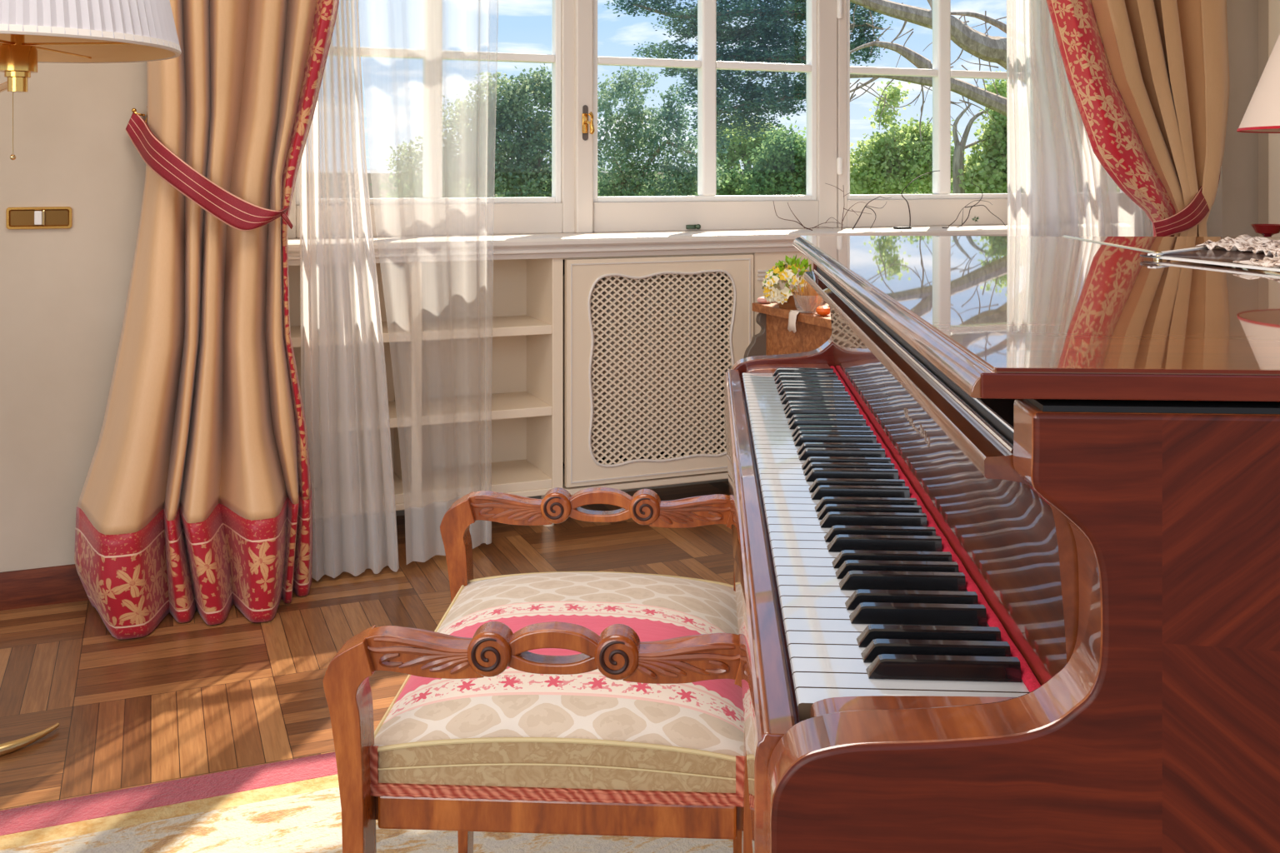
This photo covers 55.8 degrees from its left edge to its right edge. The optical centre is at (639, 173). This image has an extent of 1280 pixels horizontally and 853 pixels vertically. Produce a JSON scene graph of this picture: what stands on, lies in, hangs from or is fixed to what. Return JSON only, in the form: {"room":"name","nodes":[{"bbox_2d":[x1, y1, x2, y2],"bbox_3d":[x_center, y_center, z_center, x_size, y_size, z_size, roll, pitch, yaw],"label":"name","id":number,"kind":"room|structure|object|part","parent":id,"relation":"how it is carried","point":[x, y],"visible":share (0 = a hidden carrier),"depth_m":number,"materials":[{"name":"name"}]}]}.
{"room":"music room","nodes":[
{"label":"music room","id":0,"kind":"room"},
{"bbox_2d":[0,61,147,572],"bbox_3d":[-2.686,-0.301,2.744,3.480,2.720,0.496,0,0,-22],"label":"wall","id":1,"kind":"structure","parent":0,"point":[63,292],"depth_m":2.98,"materials":[{"name":"paint"}]},
{"bbox_2d":[5,206,72,229],"bbox_3d":[-1.472,0.110,2.962,0.145,0.054,0.011,0,0,-22],"label":"switch plate","id":2,"kind":"object","parent":1,"relation":"attached to","point":[24,217],"visible":1,"depth_m":2.96,"materials":[{"name":"gold metal"}]},
{"bbox_2d":[0,564,89,610],"bbox_3d":[-2.591,1.014,2.509,3.480,0.089,0.013,0,0,-22],"label":"baseboard","id":3,"kind":"structure","parent":1,"relation":"attached to","point":[58,584],"depth_m":2.96,"materials":[{"name":"brown wood"}]},
{"bbox_2d":[131,105,147,123],"bbox_3d":[-1.250,-0.150,3.037,0.054,0.048,0.036,0,0,-28],"label":"hook","id":4,"kind":"object","parent":1,"relation":"attached to","point":[133,110],"visible":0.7,"depth_m":3.02,"materials":[{"name":"gold metal"}]},
{"bbox_3d":[-1.252,-0.153,3.031,0.023,0.020,0.047,0,0,18],"label":"arm","id":5,"kind":"part","parent":4,"relation":"part of","materials":[{"name":"gold metal"}]},
{"bbox_2d":[125,112,293,231],"bbox_3d":[-1.075,-0.010,2.913,0.443,0.295,0.153,0,0,10],"label":"tieback","id":6,"kind":"object","parent":4,"relation":"hanging from","point":[232,210],"visible":1,"depth_m":2.87,"materials":[{"name":"red fabric"}]},
{"bbox_2d":[0,480,733,810],"bbox_3d":[0.193,1.084,0.402,7.060,0.050,7.000,0,0,-22],"label":"floor","id":7,"kind":"structure","parent":0,"point":[177,701],"depth_m":2.60,"materials":[{"name":"brown wood"}]},
{"bbox_2d":[0,0,180,756],"bbox_3d":[-1.067,0.229,2.062,0.481,1.660,0.855,0,0,-29],"label":"lamp","id":8,"kind":"object","parent":7,"relation":"on","point":[32,32],"visible":1,"depth_m":1.87,"materials":[{"name":"white fabric"}]},
{"bbox_3d":[-1.127,-0.144,2.112,0.013,0.013,0.523,0,0,-35],"label":"arm","id":9,"kind":"part","parent":8,"relation":"part of","materials":[{"name":"gold metal"}]},
{"bbox_3d":[-0.977,-0.079,1.882,0.003,0.097,0.002,0,0,3],"label":"pull chain","id":10,"kind":"part","parent":8,"relation":"part of","materials":[{"name":"gold metal"}]},
{"bbox_2d":[0,45,37,92],"bbox_3d":[-0.978,-0.164,1.898,0.057,0.071,0.057,0,0,3],"label":"socket","id":11,"kind":"object","parent":8,"relation":"attached to","point":[17,62],"depth_m":1.88,"materials":[{"name":"gold metal"}]},
{"bbox_3d":[-0.978,-0.269,1.898,0.321,0.145,0.321,0,0,-42],"label":"stem","id":12,"kind":"part","parent":8,"relation":"part of","materials":[{"name":"gold metal"}]},
{"bbox_3d":[-0.978,-0.400,1.898,0.481,0.402,0.481,0,0,3],"label":"lamp shade","id":13,"kind":"part","parent":8,"relation":"part of","materials":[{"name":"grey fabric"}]},
{"bbox_3d":[-0.978,-0.201,1.898,0.481,0.013,0.481,0,0,3],"label":"shade trim","id":14,"kind":"part","parent":8,"relation":"part of","materials":[{"name":"beige fabric"}]},
{"bbox_2d":[0,752,733,852],"bbox_3d":[-0.168,1.053,0.815,3.500,0.012,2.836,0,0,-22],"label":"rug","id":15,"kind":"object","parent":7,"relation":"on","point":[293,806],"visible":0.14,"depth_m":1.93,"materials":[{"name":"beige carpet"}]},
{"bbox_2d":[322,487,752,852],"bbox_3d":[-0.066,0.733,1.364,0.424,0.627,0.529,0,0,3],"label":"stool","id":16,"kind":"object","parent":15,"relation":"on","point":[594,703],"visible":0.92,"depth_m":1.14,"materials":[{"name":"brown wood"}]},
{"bbox_3d":[-0.268,0.739,1.132,0.046,0.616,0.043,0,0,3],"label":"leg","id":17,"kind":"part","parent":16,"relation":"part of","materials":[{"name":"brown wood"}]},
{"bbox_3d":[-0.238,0.602,1.374,0.024,0.033,0.442,0,0,3],"label":"seat rail","id":18,"kind":"part","parent":16,"relation":"part of","materials":[{"name":"brown wood"}]},
{"bbox_3d":[-0.200,0.447,1.128,0.113,0.039,0.024,0,0,3],"label":"armrest","id":19,"kind":"part","parent":16,"relation":"part of","materials":[{"name":"brown wood"}]},
{"bbox_3d":[-0.240,0.739,1.617,0.046,0.616,0.043,0,0,3],"label":"leg","id":20,"kind":"part","parent":16,"relation":"part of","materials":[{"name":"brown wood"}]},
{"bbox_3d":[-0.172,0.447,1.613,0.113,0.039,0.024,0,0,3],"label":"armrest","id":21,"kind":"part","parent":16,"relation":"part of","materials":[{"name":"brown wood"}]},
{"bbox_3d":[-0.066,0.563,1.363,0.368,0.045,0.474,0,0,3],"label":"braid trim","id":22,"kind":"part","parent":16,"relation":"part of","materials":[{"name":"beige fabric"}]},
{"bbox_3d":[-0.079,0.562,1.126,0.362,0.047,0.004,0,0,3],"label":"braid cord","id":23,"kind":"part","parent":16,"relation":"part of","materials":[{"name":"fabric"}]},
{"bbox_3d":[-0.066,0.558,1.365,0.363,0.055,0.474,0,0,3],"label":"seat","id":24,"kind":"part","parent":16,"relation":"part of","materials":[{"name":"beige fabric"}]},
{"bbox_3d":[-0.078,0.602,1.140,0.338,0.033,0.024,0,0,3],"label":"seat rail","id":25,"kind":"part","parent":16,"relation":"part of","materials":[{"name":"brown wood"}]},
{"bbox_3d":[-0.066,0.521,1.365,0.362,0.050,0.470,0,0,3],"label":"seat","id":26,"kind":"part","parent":16,"relation":"part of","materials":[{"name":"beige fabric"}]},
{"bbox_3d":[0.041,0.447,1.114,0.113,0.039,0.024,0,0,3],"label":"arm","id":27,"kind":"part","parent":16,"relation":"part of","materials":[{"name":"brown wood"}]},
{"bbox_3d":[0.069,0.447,1.600,0.113,0.039,0.024,0,0,3],"label":"arm","id":28,"kind":"part","parent":16,"relation":"part of","materials":[{"name":"brown wood"}]},
{"bbox_3d":[0.137,0.739,1.596,0.046,0.616,0.043,0,0,3],"label":"leg","id":29,"kind":"part","parent":16,"relation":"part of","materials":[{"name":"brown wood"}]},
{"bbox_3d":[0.107,0.602,1.354,0.024,0.033,0.442,0,0,3],"label":"seat rail","id":30,"kind":"part","parent":16,"relation":"part of","materials":[{"name":"brown wood"}]},
{"bbox_3d":[0.109,0.739,1.111,0.046,0.616,0.043,0,0,3],"label":"leg","id":31,"kind":"part","parent":16,"relation":"part of","materials":[{"name":"brown wood"}]},
{"bbox_2d":[724,235,1279,852],"bbox_3d":[0.881,0.581,1.314,1.558,0.956,1.403,0,0,3],"label":"grand piano","id":32,"kind":"object","parent":15,"relation":"on","point":[1006,541],"visible":0.99,"depth_m":0.70,"materials":[{"name":"brown wood"}]},
{"bbox_3d":[0.253,0.161,1.349,0.004,0.004,1.306,0,0,3],"label":"hinge rod","id":33,"kind":"part","parent":32,"relation":"part of","materials":[{"name":"silver metal"}]},
{"bbox_2d":[816,265,1015,444],"bbox_3d":[0.297,0.156,1.346,0.083,0.012,1.306,0,0,3],"label":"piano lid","id":34,"kind":"object","parent":32,"relation":"attached to","point":[993,421],"depth_m":0.90,"materials":[{"name":"brown wood"}]},
{"bbox_3d":[0.255,0.150,1.349,0.003,0.003,1.306,0,0,3],"label":"hinge rod","id":35,"kind":"part","parent":32,"relation":"part of","materials":[{"name":"silver metal"}]},
{"bbox_3d":[1.164,0.114,1.298,0.992,0.017,1.402,0,0,3],"label":"lid","id":36,"kind":"part","parent":32,"relation":"part of","materials":[{"name":"brown wood"}]},
{"bbox_2d":[1140,234,1279,271],"bbox_3d":[0.801,0.095,1.434,0.355,0.020,0.516,0,0,-15],"label":"fan","id":37,"kind":"object","parent":32,"relation":"on","point":[1245,251],"visible":1,"depth_m":1.47,"materials":[{"name":"white fabric"}]},
{"bbox_2d":[288,258,562,526],"bbox_3d":[-0.680,0.656,3.591,0.855,0.806,0.292,0,0,-22],"label":"shelf","id":38,"kind":"object","parent":7,"relation":"on","point":[526,307],"visible":0.46,"depth_m":3.69,"materials":[{"name":"beige paint"}]},
{"bbox_3d":[-0.874,0.467,3.504,0.370,0.027,0.269,0,0,-22],"label":"shelf","id":39,"kind":"part","parent":38,"relation":"part of","materials":[{"name":"beige paint"}]},
{"bbox_3d":[-0.874,0.710,3.504,0.370,0.027,0.269,0,0,-22],"label":"shelf","id":40,"kind":"part","parent":38,"relation":"part of","materials":[{"name":"beige paint"}]},
{"bbox_3d":[-0.874,0.926,3.504,0.370,0.027,0.269,0,0,-22],"label":"shelf","id":41,"kind":"part","parent":38,"relation":"part of","materials":[{"name":"beige paint"}]},
{"bbox_3d":[-0.731,0.606,3.717,0.855,0.706,0.020,0,0,-22],"label":"panel","id":42,"kind":"part","parent":38,"relation":"part of","materials":[{"name":"beige paint"}]},
{"bbox_3d":[-0.675,0.950,3.577,0.854,0.019,0.262,0,0,-22],"label":"rail","id":43,"kind":"part","parent":38,"relation":"part of","materials":[{"name":"beige paint"}]},
{"bbox_3d":[-0.493,0.926,3.658,0.391,0.027,0.269,0,0,-22],"label":"shelf","id":44,"kind":"part","parent":38,"relation":"part of","materials":[{"name":"beige paint"}]},
{"bbox_3d":[-0.493,0.710,3.658,0.391,0.027,0.269,0,0,-22],"label":"shelf","id":45,"kind":"part","parent":38,"relation":"part of","materials":[{"name":"beige paint"}]},
{"bbox_3d":[-0.493,0.467,3.658,0.391,0.027,0.269,0,0,-22],"label":"shelf","id":46,"kind":"part","parent":38,"relation":"part of","materials":[{"name":"beige paint"}]},
{"bbox_2d":[743,300,831,358],"bbox_3d":[0.719,0.727,3.563,0.672,0.664,0.514,0,0,-22],"label":"side table","id":47,"kind":"object","parent":7,"relation":"on","point":[813,330],"visible":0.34,"depth_m":3.56,"materials":[{"name":"brown wood"}]},
{"bbox_2d":[756,296,769,303],"bbox_3d":[0.376,0.385,3.664,0.045,0.021,0.036,0,0,-22],"label":"soap","id":48,"kind":"object","parent":47,"relation":"on","point":[762,300],"visible":0.76,"depth_m":3.65,"materials":[{"name":"pink"}]},
{"bbox_2d":[761,255,816,308],"bbox_3d":[0.447,0.316,3.560,0.188,0.159,0.154,0,0,-22],"label":"flower arrangement","id":49,"kind":"object","parent":47,"relation":"on","point":[784,297],"visible":0.84,"depth_m":3.52,"materials":[{"name":"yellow plant"}]},
{"bbox_3d":[0.440,0.374,3.555,0.086,0.042,0.086,0,0,-22],"label":"pot","id":50,"kind":"part","parent":49,"relation":"part of","materials":[{"name":"brown wicker"}]},
{"bbox_2d":[787,310,808,333],"bbox_3d":[0.450,0.422,3.443,0.041,0.061,0.053,0,0,-22],"label":"ribbon","id":51,"kind":"object","parent":47,"relation":"hanging from","point":[792,314],"visible":1,"depth_m":3.44,"materials":[{"name":"beige fabric"}]},
{"bbox_2d":[786,280,821,311],"bbox_3d":[0.473,0.346,3.422,0.104,0.093,0.098,0,0,-22],"label":"straw bundle","id":52,"kind":"object","parent":47,"relation":"on","point":[807,304],"visible":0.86,"depth_m":3.42,"materials":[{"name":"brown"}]},
{"bbox_2d":[815,305,829,315],"bbox_3d":[0.509,0.382,3.351,0.042,0.026,0.042,0,0,-22],"label":"fruit","id":53,"kind":"object","parent":47,"relation":"on","point":[821,310],"visible":0.95,"depth_m":3.34,"materials":[{"name":"orange food"}]},
{"bbox_2d":[752,251,823,335],"bbox_3d":[1.171,0.656,4.333,1.848,0.806,0.286,0,0,-22],"label":"base cabinet","id":54,"kind":"object","parent":7,"relation":"on","point":[762,262],"visible":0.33,"depth_m":3.87,"materials":[{"name":"beige paint"}]},
{"bbox_2d":[287,225,1007,265],"bbox_3d":[0.492,0.222,4.007,3.350,0.062,0.251,0,0,-22],"label":"window sill","id":55,"kind":"structure","parent":54,"relation":"on","point":[506,247],"depth_m":3.69,"materials":[{"name":"beige paint"}]},
{"bbox_2d":[773,201,840,230],"bbox_3d":[0.565,0.140,4.005,0.278,0.101,0.042,0,0,-22],"label":"dry twig","id":56,"kind":"object","parent":55,"relation":"on","point":[801,224],"visible":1,"depth_m":4.00,"materials":[{"name":"brown wood"}]},
{"bbox_3d":[0.503,0.140,3.981,0.149,0.101,0.026,0,0,-30],"label":"stem","id":57,"kind":"part","parent":56,"relation":"part of","materials":[{"name":"brown plant"}]},
{"bbox_2d":[825,183,869,229],"bbox_3d":[0.703,0.112,4.066,0.169,0.157,0.041,0,0,-22],"label":"dry twig","id":58,"kind":"object","parent":55,"relation":"on","point":[826,183],"visible":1,"depth_m":4.06,"materials":[{"name":"brown wood"}]},
{"bbox_3d":[0.682,0.115,4.061,0.009,0.151,0.039,0,0,15],"label":"stem","id":59,"kind":"part","parent":58,"relation":"part of","materials":[{"name":"brown plant"}]},
{"bbox_2d":[851,196,889,229],"bbox_3d":[0.788,0.134,4.085,0.166,0.113,0.042,0,0,-22],"label":"dry twig","id":60,"kind":"object","parent":55,"relation":"on","point":[878,197],"visible":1,"depth_m":4.07,"materials":[{"name":"black wood"}]},
{"bbox_2d":[893,226,911,229],"bbox_3d":[0.899,0.187,4.140,0.060,0.008,0.024,0,0,-22],"label":"holder","id":61,"kind":"object","parent":55,"relation":"on","point":[894,227],"visible":1,"depth_m":4.13,"materials":[{"name":"black metal"}]},
{"bbox_2d":[901,170,937,226],"bbox_3d":[0.962,0.090,4.175,0.175,0.200,0.035,0,0,-32],"label":"dry twig","id":62,"kind":"object","parent":61,"relation":"on","point":[933,171],"visible":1,"depth_m":4.17,"materials":[{"name":"black wood"}]},
{"bbox_2d":[942,171,1005,228],"bbox_3d":[1.171,0.092,4.250,0.258,0.202,0.042,0,0,-22],"label":"dry twig","id":63,"kind":"object","parent":55,"relation":"on","point":[974,218],"visible":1,"depth_m":4.25,"materials":[{"name":"black wood"}]},
{"bbox_3d":[1.134,0.092,4.236,0.178,0.202,0.042,0,0,-22],"label":"stem","id":64,"kind":"part","parent":63,"relation":"part of","materials":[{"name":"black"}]},
{"bbox_3d":[1.221,0.326,4.202,1.823,0.034,0.006,0,0,-22],"label":"fluted moulding","id":65,"kind":"part","parent":54,"relation":"part of","materials":[{"name":"beige paint"}]},
{"bbox_3d":[1.501,0.598,2.449,0.660,0.921,0.250,0,0,3],"label":"console table","id":66,"kind":"object","parent":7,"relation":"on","visible":0},
{"bbox_2d":[1236,34,1279,133],"bbox_3d":[1.446,-0.078,2.462,0.413,0.432,0.413,0,0,3],"label":"table lamp","id":67,"kind":"object","parent":66,"relation":"on","point":[1262,115],"visible":1,"depth_m":2.46,"materials":[{"name":"beige fabric"}]},
{"bbox_3d":[1.446,-0.091,2.462,0.413,0.006,0.413,0,0,3],"label":"shade trim","id":68,"kind":"part","parent":67,"relation":"part of","materials":[{"name":"red fabric"}]},
{"bbox_2d":[1250,224,1279,236],"bbox_3d":[1.306,0.122,2.515,0.064,0.032,0.064,0,0,3],"label":"footed bowl","id":69,"kind":"object","parent":66,"relation":"on","point":[1266,230],"visible":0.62,"depth_m":2.50,"materials":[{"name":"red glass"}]},
{"bbox_2d":[395,479,728,516],"bbox_3d":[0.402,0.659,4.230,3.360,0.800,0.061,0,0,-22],"label":"baseboard","id":70,"kind":"structure","parent":0,"point":[402,512],"depth_m":4.06,"materials":[{"name":"paint"}]},
{"bbox_2d":[287,224,1007,239],"bbox_3d":[0.431,0.225,4.158,3.350,0.068,0.077,0,0,-22],"label":"trim","id":71,"kind":"structure","parent":70,"relation":"attached to","point":[1005,224],"depth_m":4.01,"materials":[{"name":"beige paint"}]},
{"bbox_2d":[562,252,753,494],"bbox_3d":[0.016,0.610,3.866,0.640,0.714,0.306,0,0,-22],"label":"base cabinet","id":72,"kind":"object","parent":70,"relation":"attached to","point":[581,470],"visible":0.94,"depth_m":3.72,"materials":[{"name":"beige paint"}]},
{"bbox_2d":[562,272,719,463],"bbox_3d":[0.008,0.630,3.887,0.553,0.633,0.060,0,0,-22],"label":"radiator","id":73,"kind":"object","parent":72,"relation":"on","point":[702,275],"visible":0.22,"depth_m":3.88,"materials":[{"name":"beige metal"}]},
{"bbox_3d":[0.016,0.957,3.867,0.640,0.020,0.284,0,0,-22],"label":"rail","id":74,"kind":"part","parent":72,"relation":"part of","materials":[{"name":"beige paint"}]},
{"bbox_3d":[0.062,0.256,3.753,0.640,0.005,0.010,0,0,-22],"label":"rail","id":75,"kind":"part","parent":72,"relation":"part of","materials":[{"name":"beige paint"}]},
{"bbox_3d":[0.302,0.606,4.006,0.006,0.706,0.260,0,0,-22],"label":"panel","id":76,"kind":"part","parent":72,"relation":"part of","materials":[{"name":"beige paint"}]},
{"bbox_2d":[1206,0,1258,236],"bbox_3d":[2.198,-0.301,4.722,0.340,2.720,0.496,0,0,-22],"label":"wall","id":77,"kind":"structure","parent":0,"point":[1235,207],"depth_m":4.46,"materials":[{"name":"paint"}]},
{"label":"hook","id":78,"kind":"object","parent":77,"relation":"attached to","visible":0},
{"bbox_2d":[1153,170,1220,236],"bbox_3d":[1.931,0.077,4.147,0.101,0.287,0.599,0,0,45],"label":"tieback","id":79,"kind":"object","parent":78,"relation":"hanging from","point":[1191,216],"visible":0.7,"depth_m":3.97,"materials":[{"name":"red fabric"}]},
{"bbox_2d":[1258,0,1268,236],"bbox_3d":[2.882,-0.301,3.273,0.160,2.720,2.704,0,0,-22],"label":"wall","id":80,"kind":"structure","parent":0,"point":[1262,4],"depth_m":4.48,"materials":[{"name":"paint"}]},
{"bbox_2d":[1268,0,1279,236],"bbox_3d":[2.509,-0.091,3.953,0.022,2.300,1.045,0,0,-22],"label":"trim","id":81,"kind":"structure","parent":80,"relation":"attached to","point":[1273,5],"depth_m":4.41,"materials":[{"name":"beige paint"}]},
{"bbox_3d":[-13.898,3.309,34.323,80.000,0.100,65.940,0,0,-22],"label":"ground","id":82,"kind":"structure","parent":0,"visible":0},
{"bbox_2d":[370,63,551,198],"bbox_3d":[-2.106,0.897,16.024,2.832,4.724,1.680,0,0,1],"label":"bush","id":83,"kind":"object","parent":82,"relation":"on","point":[525,176],"visible":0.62,"depth_m":15.74,"materials":[{"name":"green plant"}]},
{"bbox_2d":[597,65,727,196],"bbox_3d":[0.119,0.795,17.993,2.398,4.929,1.412,0,0,3],"label":"bush","id":84,"kind":"object","parent":82,"relation":"on","point":[627,186],"visible":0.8,"depth_m":17.84,"materials":[{"name":"green plant"}]},
{"bbox_2d":[383,171,989,198],"bbox_3d":[2.825,0.492,24.042,16.039,1.568,2.032,0,0,1],"label":"hedge","id":85,"kind":"object","parent":82,"relation":"on","point":[391,176],"visible":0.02,"depth_m":23.79,"materials":[{"name":"green plant"}]},
{"bbox_2d":[603,0,892,157],"bbox_3d":[1.148,-0.200,13.017,3.122,6.918,1.169,0,0,-1],"label":"cedar tree","id":86,"kind":"object","parent":82,"relation":"on","point":[727,34],"visible":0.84,"depth_m":12.89,"materials":[{"name":"green plant"}]},
{"bbox_2d":[695,116,806,195],"bbox_3d":[1.973,1.212,19.020,2.362,4.095,1.511,0,0,3],"label":"shrub","id":87,"kind":"object","parent":82,"relation":"on","point":[780,168],"visible":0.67,"depth_m":18.69,"materials":[{"name":"green plant"}]},
{"bbox_2d":[715,114,785,179],"bbox_3d":[1.738,1.089,19.991,1.315,4.340,1.234,0,0,-40],"label":"slim tree","id":88,"kind":"object","parent":82,"relation":"on","point":[736,151],"visible":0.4,"depth_m":19.79,"materials":[{"name":"green plant"}]},
{"bbox_2d":[850,80,967,194],"bbox_3d":[3.668,0.938,16.991,2.010,4.642,1.182,0,0,6],"label":"shrub","id":89,"kind":"object","parent":82,"relation":"on","point":[888,164],"visible":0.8,"depth_m":16.77,"materials":[{"name":"green plant"}]},
{"bbox_2d":[850,0,1006,143],"bbox_3d":[2.723,0.855,10.058,2.634,4.811,0.334,0,0,3],"label":"bare tree","id":90,"kind":"object","parent":82,"relation":"on","point":[982,46],"visible":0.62,"depth_m":9.96,"materials":[{"name":"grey plant"}]},
{"bbox_2d":[950,69,1007,194],"bbox_3d":[4.639,0.966,14.950,1.561,4.586,1.186,0,0,-16],"label":"shrub","id":91,"kind":"object","parent":82,"relation":"on","point":[992,176],"visible":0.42,"depth_m":14.88,"materials":[{"name":"green plant"}]},
{"bbox_3d":[0.484,-1.521,4.028,3.360,0.280,0.496,0,0,-22],"label":"wall","id":92,"kind":"structure","parent":0,"visible":0},
{"bbox_2d":[287,0,574,238],"bbox_3d":[-0.643,-0.568,3.720,0.936,1.517,0.060,0,0,-22],"label":"window","id":93,"kind":"structure","parent":92,"relation":"in","point":[555,213],"depth_m":3.74,"materials":[{"name":"beige paint"}]},
{"bbox_2d":[574,0,592,233],"bbox_3d":[0.435,-0.595,4.149,3.360,1.572,0.096,0,0,-22],"label":"window frame","id":94,"kind":"structure","parent":92,"relation":"attached to","point":[582,8],"depth_m":3.85,"materials":[{"name":"beige paint"}]},
{"bbox_2d":[581,105,594,140],"bbox_3d":[-0.164,-0.161,3.833,0.024,0.113,0.045,0,0,-42],"label":"fastener","id":95,"kind":"object","parent":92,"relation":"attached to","point":[585,122],"visible":1,"depth_m":3.84,"materials":[{"name":"gold metal"}]},
{"bbox_3d":[-0.155,-0.159,3.825,0.022,0.074,0.016,0,0,-22],"label":"lever","id":96,"kind":"part","parent":95,"relation":"part of","materials":[{"name":"gold metal"}]},
{"bbox_2d":[592,0,837,232],"bbox_3d":[0.253,-0.568,4.083,0.923,1.517,0.060,0,0,-22],"label":"window","id":97,"kind":"structure","parent":92,"relation":"in","point":[643,213],"depth_m":4.08,"materials":[{"name":"beige paint"}]},
{"bbox_2d":[685,224,700,229],"bbox_3d":[0.178,0.177,4.005,0.045,0.018,0.029,0,0,-22],"label":"latch","id":98,"kind":"object","parent":97,"relation":"attached to","point":[696,226],"depth_m":4.00,"materials":[{"name":"grey"}]},
{"bbox_3d":[0.169,0.178,4.011,0.032,0.014,0.012,0,0,-22],"label":"catch plate","id":99,"kind":"part","parent":98,"relation":"part of","materials":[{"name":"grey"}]},
{"bbox_3d":[0.191,0.177,4.010,0.018,0.018,0.028,0,0,-22],"label":"catch knob","id":100,"kind":"part","parent":98,"relation":"part of","materials":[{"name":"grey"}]},
{"bbox_2d":[836,0,1007,227],"bbox_3d":[1.130,-0.568,4.429,0.976,1.517,0.078,0,0,-22],"label":"window","id":101,"kind":"structure","parent":92,"relation":"in","point":[939,208],"depth_m":4.38,"materials":[{"name":"beige paint"}]},
{"bbox_3d":[0.494,-1.411,3.696,3.910,0.060,0.060,0,0,-22],"label":"curtain rod","id":102,"kind":"object","parent":92,"relation":"attached to","visible":0},
{"bbox_2d":[74,0,339,639],"bbox_3d":[-1.039,-0.168,2.940,0.623,2.447,0.330,0,0,-22],"label":"drape","id":103,"kind":"object","parent":102,"relation":"hanging from","point":[196,494],"visible":0.97,"depth_m":2.92,"materials":[{"name":"beige fabric"}]},
{"bbox_2d":[299,0,399,581],"bbox_3d":[-0.771,-0.172,3.176,0.265,2.438,0.105,0,0,-22],"label":"sheer curtain","id":104,"kind":"object","parent":102,"relation":"hanging from","point":[344,388],"visible":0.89,"depth_m":3.17,"materials":[{"name":"white fabric"}]},
{"bbox_2d":[397,0,498,564],"bbox_3d":[-0.566,-0.176,3.288,0.408,2.430,0.118,0,0,-22],"label":"sheer curtain","id":105,"kind":"object","parent":102,"relation":"hanging from","point":[424,542],"visible":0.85,"depth_m":3.30,"materials":[{"name":"white fabric"}]},
{"bbox_2d":[1006,0,1153,236],"bbox_3d":[1.604,-0.172,4.242,0.801,2.438,0.059,0,0,-22],"label":"sheer curtain","id":106,"kind":"object","parent":102,"relation":"hanging from","point":[1057,186],"visible":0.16,"depth_m":4.16,"materials":[{"name":"white fabric"}]},
{"bbox_2d":[1045,0,1229,236],"bbox_3d":[1.759,-0.168,4.120,0.973,2.447,0.192,0,0,-22],"label":"drape","id":107,"kind":"object","parent":102,"relation":"hanging from","point":[1149,81],"visible":0.59,"depth_m":4.04,"materials":[{"name":"beige fabric"}]}
]}

